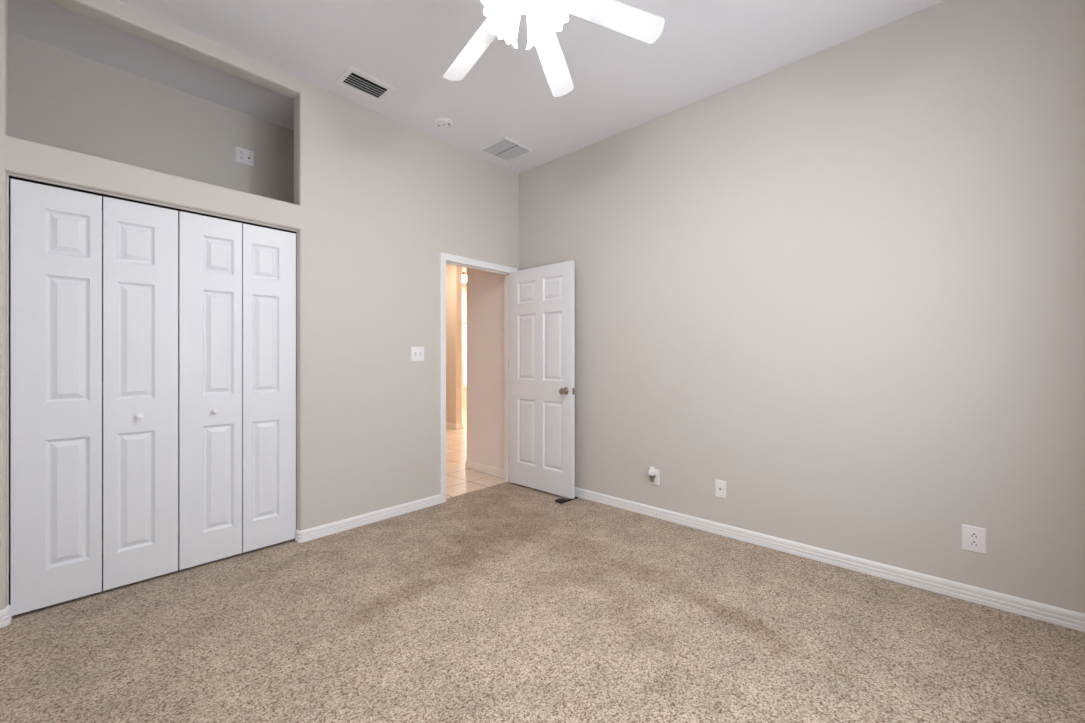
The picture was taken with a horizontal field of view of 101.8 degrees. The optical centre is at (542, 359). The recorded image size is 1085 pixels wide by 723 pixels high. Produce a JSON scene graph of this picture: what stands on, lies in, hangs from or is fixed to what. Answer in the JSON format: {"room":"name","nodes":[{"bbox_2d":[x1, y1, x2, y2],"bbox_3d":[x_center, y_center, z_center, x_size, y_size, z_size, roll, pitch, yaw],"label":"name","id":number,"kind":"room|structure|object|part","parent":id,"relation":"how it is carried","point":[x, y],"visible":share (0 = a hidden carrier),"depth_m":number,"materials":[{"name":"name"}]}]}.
{"room":"empty bedroom","nodes":[
{"label":"empty bedroom","id":0,"kind":"room"},
{"bbox_2d":[8,30,293,573],"bbox_3d":[-2.449,-0.293,3.051,0.080,3.059,2.080,0,0,43],"label":"wall","id":1,"kind":"structure","parent":0,"point":[59,98],"depth_m":2.83,"materials":[{"name":"grey paint"}]},
{"bbox_2d":[235,146,253,166],"bbox_3d":[-2.194,-1.502,3.256,0.018,0.116,0.117,0,0,43],"label":"outlet","id":2,"kind":"object","parent":1,"relation":"attached to","point":[243,156],"visible":1,"depth_m":3.25,"materials":[{"name":"white plastic"}]},
{"bbox_2d":[0,0,518,609],"bbox_3d":[-1.415,-0.288,3.119,0.110,3.069,3.380,0,0,43],"label":"wall","id":3,"kind":"structure","parent":0,"point":[378,198],"depth_m":3.08,"materials":[{"name":"grey paint"}]},
{"bbox_2d":[6,172,297,605],"bbox_3d":[-2.015,0.132,2.444,0.015,1.959,1.217,0,0,43],"label":"strip","id":4,"kind":"object","parent":3,"relation":"attached to","point":[7,174],"visible":1,"depth_m":2.00,"materials":[{"name":"grey paint"}]},
{"bbox_2d":[9,176,296,232],"bbox_3d":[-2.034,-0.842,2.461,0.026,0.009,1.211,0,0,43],"label":"door track","id":5,"kind":"object","parent":3,"relation":"attached to","point":[13,177],"visible":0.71,"depth_m":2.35,"materials":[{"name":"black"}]},
{"bbox_2d":[11,179,177,615],"bbox_3d":[-2.224,0.172,2.230,0.066,1.997,0.595,0,0,43],"label":"door","id":6,"kind":"structure","parent":5,"relation":"hanging from","point":[57,240],"depth_m":2.20,"materials":[{"name":"white paint"}]},
{"bbox_3d":[-2.120,0.298,2.320,0.034,0.033,0.033,0,0,43],"label":"knob","id":7,"kind":"part","parent":6,"relation":"part of","materials":[{"name":"white plastic"}]},
{"bbox_2d":[179,211,295,569],"bbox_3d":[-1.817,0.172,2.673,0.066,1.997,0.595,0,0,43],"label":"door","id":8,"kind":"structure","parent":5,"relation":"hanging from","point":[237,281],"depth_m":2.65,"materials":[{"name":"white paint"}]},
{"bbox_3d":[-1.900,0.298,2.559,0.034,0.033,0.033,0,0,43],"label":"knob","id":9,"kind":"part","parent":8,"relation":"part of","materials":[{"name":"white plastic"}]},
{"bbox_2d":[295,494,440,542],"bbox_3d":[-1.228,1.149,3.264,0.062,0.074,1.088,0,0,43],"label":"baseboard","id":10,"kind":"structure","parent":3,"relation":"attached to","point":[313,533],"depth_m":3.16,"materials":[{"name":"white paint"}]},
{"bbox_2d":[411,346,423,360],"bbox_3d":[-0.984,-0.047,3.491,0.021,0.116,0.117,0,0,43],"label":"light switch","id":11,"kind":"object","parent":3,"relation":"attached to","point":[417,353],"visible":1,"depth_m":3.49,"materials":[{"name":"white plastic"}]},
{"bbox_2d":[440,252,516,502],"bbox_3d":[-0.589,0.149,4.006,0.127,2.076,0.875,0,0,43],"label":"door frame","id":12,"kind":"structure","parent":3,"relation":"attached to","point":[443,256],"depth_m":3.86,"materials":[{"name":"white paint"}]},
{"bbox_2d":[510,260,574,498],"bbox_3d":[-0.025,0.167,3.974,0.784,2.007,0.157,0,0,43],"label":"door","id":13,"kind":"structure","parent":12,"relation":"attached to","point":[542,298],"depth_m":3.94,"materials":[{"name":"white paint"}]},
{"bbox_3d":[0.177,0.265,3.729,0.064,0.064,0.068,0,0,43],"label":"knob","id":14,"kind":"part","parent":13,"relation":"part of","materials":[{"name":"brown metal"}]},
{"bbox_2d":[446,264,461,423],"bbox_3d":[-2.282,-0.293,8.373,2.300,3.059,0.130,0,0,43],"label":"wall","id":15,"kind":"structure","parent":0,"point":[453,273],"depth_m":7.61,"materials":[{"name":"beige paint"}]},
{"bbox_2d":[446,423,462,428],"bbox_3d":[-2.277,1.143,8.368,2.315,0.086,0.160,0,0,43],"label":"baseboard","id":16,"kind":"structure","parent":15,"relation":"attached to","point":[448,425],"depth_m":7.60,"materials":[{"name":"white paint"}]},
{"bbox_2d":[462,283,466,409],"bbox_3d":[-2.692,-0.293,9.715,0.120,3.059,7.400,0,0,43],"label":"wall","id":17,"kind":"structure","parent":0,"point":[464,286],"depth_m":10.51,"materials":[{"name":"beige paint"}]},
{"bbox_2d":[462,322,466,387],"bbox_3d":[-1.470,-0.117,10.989,0.105,1.555,1.330,0,0,43],"label":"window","id":18,"kind":"structure","parent":17,"relation":"in","point":[464,385],"depth_m":10.54,"materials":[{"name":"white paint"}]},
{"bbox_2d":[8,0,944,173],"bbox_3d":[-0.350,-1.863,2.150,4.670,0.080,3.595,0,0,43],"label":"ceiling","id":19,"kind":"structure","parent":0,"point":[621,82],"depth_m":2.64,"materials":[{"name":"white paint"}]},
{"bbox_2d":[334,66,395,102],"bbox_3d":[-1.175,-1.816,2.929,0.222,0.015,0.312,0,0,43],"label":"ceiling vent","id":20,"kind":"object","parent":19,"relation":"in","point":[351,78],"visible":1,"depth_m":2.92,"materials":[{"name":"white plastic"}]},
{"bbox_2d":[435,118,452,127],"bbox_3d":[-0.757,-1.813,3.389,0.134,0.020,0.134,0,0,43],"label":"smoke detector","id":21,"kind":"object","parent":19,"relation":"attached to","point":[441,122],"visible":1,"depth_m":3.37,"materials":[{"name":"white plastic"}]},
{"bbox_2d":[480,137,531,161],"bbox_3d":[-0.315,-1.818,3.823,0.316,0.010,0.316,0,0,43],"label":"ceiling vent","id":22,"kind":"object","parent":19,"relation":"in","point":[506,149],"visible":1,"depth_m":3.81,"materials":[{"name":"white metal"}]},
{"bbox_2d":[443,0,664,96],"bbox_3d":[-0.069,-1.575,1.794,1.191,0.495,1.112,0,0,43],"label":"ceiling fan","id":23,"kind":"object","parent":19,"relation":"hanging from","point":[502,19],"visible":1,"depth_m":1.88,"materials":[{"name":"white"}]},
{"bbox_3d":[-0.322,-1.462,2.077,0.117,0.006,0.443,-19,3,-43],"label":"blade","id":24,"kind":"part","parent":23,"relation":"part of","materials":[{"name":"white"}]},
{"bbox_3d":[-0.155,-1.417,1.749,0.126,0.125,0.127,35,-17,-3],"label":"lamp shade","id":25,"kind":"part","parent":23,"relation":"part of","materials":[{"name":"white glass"}]},
{"bbox_3d":[-0.152,-1.419,1.750,0.048,0.107,0.048,35,-17,-3],"label":"bulb","id":26,"kind":"part","parent":23,"relation":"part of","materials":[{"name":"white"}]},
{"bbox_3d":[-0.137,-1.417,1.862,0.126,0.125,0.127,1,37,-45],"label":"lamp shade","id":27,"kind":"part","parent":23,"relation":"part of","materials":[{"name":"white glass"}]},
{"bbox_3d":[-0.050,-1.417,1.699,0.126,0.125,0.127,-23,-40,20],"label":"lamp shade","id":28,"kind":"part","parent":23,"relation":"part of","materials":[{"name":"white glass"}]},
{"bbox_3d":[-0.026,-1.416,1.879,0.127,0.125,0.126,-10,34,13],"label":"lamp shade","id":29,"kind":"part","parent":23,"relation":"part of","materials":[{"name":"white glass"}]},
{"bbox_3d":[0.025,-1.419,1.781,0.048,0.107,0.048,-35,-6,-28],"label":"bulb","id":30,"kind":"part","parent":23,"relation":"part of","materials":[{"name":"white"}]},
{"bbox_3d":[0.050,-1.462,2.155,0.117,0.006,0.443,-15,-15,15],"label":"blade","id":31,"kind":"part","parent":23,"relation":"part of","materials":[{"name":"white"}]},
{"bbox_3d":[0.026,-1.416,1.782,0.127,0.125,0.126,-35,-6,-28],"label":"lamp shade","id":32,"kind":"part","parent":23,"relation":"part of","materials":[{"name":"white glass"}]},
{"bbox_3d":[0.303,-1.462,1.872,0.443,0.006,0.117,11,-17,-12],"label":"blade","id":33,"kind":"part","parent":23,"relation":"part of","materials":[{"name":"white"}]},
{"bbox_2d":[0,409,1084,722],"bbox_3d":[-0.017,1.211,5.909,9.070,0.050,9.380,0,0,43],"label":"floor","id":34,"kind":"structure","parent":0,"point":[507,602],"depth_m":1.88,"materials":[{"name":"carpet"}]},
{"bbox_2d":[555,497,577,503],"bbox_3d":[0.205,1.175,3.732,0.081,0.021,0.215,0,0,43],"label":"door stop","id":35,"kind":"object","parent":34,"relation":"on","point":[560,500],"visible":0.99,"depth_m":3.68,"materials":[{"name":"black rubber"}]},
{"bbox_2d":[467,0,1084,613],"bbox_3d":[0.873,-0.288,3.369,4.520,3.069,0.145,0,0,43],"label":"wall","id":36,"kind":"structure","parent":0,"point":[841,286],"depth_m":2.49,"materials":[{"name":"grey paint"}]},
{"bbox_2d":[465,460,503,477],"bbox_3d":[-0.553,1.144,4.670,0.690,0.083,0.160,0,0,43],"label":"baseboard","id":37,"kind":"structure","parent":36,"relation":"attached to","point":[497,472],"depth_m":4.61,"materials":[{"name":"white paint"}]},
{"bbox_2d":[651,469,658,484],"bbox_3d":[0.848,0.883,3.329,0.072,0.116,0.007,0,0,43],"label":"outlet","id":38,"kind":"object","parent":36,"relation":"attached to","point":[656,479],"visible":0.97,"depth_m":3.32,"materials":[{"name":"white plastic"}]},
{"bbox_2d":[648,466,655,481],"bbox_3d":[0.824,0.859,3.313,0.040,0.115,0.052,0,0,43],"label":"plug adapter","id":39,"kind":"object","parent":38,"relation":"attached to","point":[652,472],"visible":1,"depth_m":3.30,"materials":[{"name":"white plastic"}]},
{"bbox_2d":[715,479,725,497],"bbox_3d":[1.208,0.877,2.996,0.072,0.116,0.010,0,0,43],"label":"phone jack","id":40,"kind":"object","parent":36,"relation":"attached to","point":[720,486],"visible":1,"depth_m":3.00,"materials":[{"name":"white plastic"}]},
{"bbox_2d":[575,487,1084,631],"bbox_3d":[1.096,1.149,3.094,3.620,0.074,0.015,0,0,43],"label":"baseboard","id":41,"kind":"structure","parent":36,"relation":"attached to","point":[1024,607],"depth_m":2.43,"materials":[{"name":"white paint"}]},
{"bbox_2d":[962,524,986,553],"bbox_3d":[2.116,0.880,2.162,0.086,0.124,0.008,0,0,43],"label":"wall outlet","id":42,"kind":"object","parent":36,"relation":"attached to","point":[974,539],"visible":1,"depth_m":2.16,"materials":[{"name":"white plastic"}]},
{"bbox_2d":[969,540,978,546],"bbox_3d":[2.114,0.899,2.160,0.034,0.027,0.003,0,0,43],"label":"receptacle","id":43,"kind":"object","parent":42,"relation":"attached to","point":[972,543],"depth_m":2.16,"materials":[{"name":"grey plastic"}]},
{"bbox_2d":[969,532,978,538],"bbox_3d":[2.114,0.861,2.160,0.034,0.027,0.003,0,0,43],"label":"receptacle","id":44,"kind":"object","parent":42,"relation":"attached to","point":[972,535],"depth_m":2.16,"materials":[{"name":"grey plastic"}]},
{"bbox_3d":[-0.955,-1.863,8.117,4.800,0.080,7.600,0,0,43],"label":"ceiling","id":45,"kind":"structure","parent":0,"visible":0},
{"bbox_2d":[462,272,466,282],"bbox_3d":[-1.728,-1.798,9.670,0.800,0.050,0.640,0,0,43],"label":"ceiling light","id":46,"kind":"object","parent":45,"relation":"attached to","point":[464,275],"visible":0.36,"depth_m":9.53,"materials":[{"name":"white paint"}]},
{"bbox_2d":[462,275,466,281],"bbox_3d":[-1.728,-1.796,9.670,0.760,0.035,0.600,0,0,43],"label":"diffuser","id":47,"kind":"object","parent":46,"relation":"attached to","point":[464,277],"depth_m":9.64,"materials":[{"name":"beige"}]},
{"bbox_3d":[-1.224,-0.288,0.579,3.830,3.069,0.100,0,0,43],"label":"wall","id":48,"kind":"structure","parent":0,"visible":0},
{"bbox_2d":[0,605,11,627],"bbox_3d":[-1.138,1.149,0.700,3.667,0.074,0.194,0,0,43],"label":"baseboard","id":49,"kind":"structure","parent":48,"relation":"attached to","point":[5,614],"depth_m":1.97,"materials":[{"name":"white paint"}]}
]}

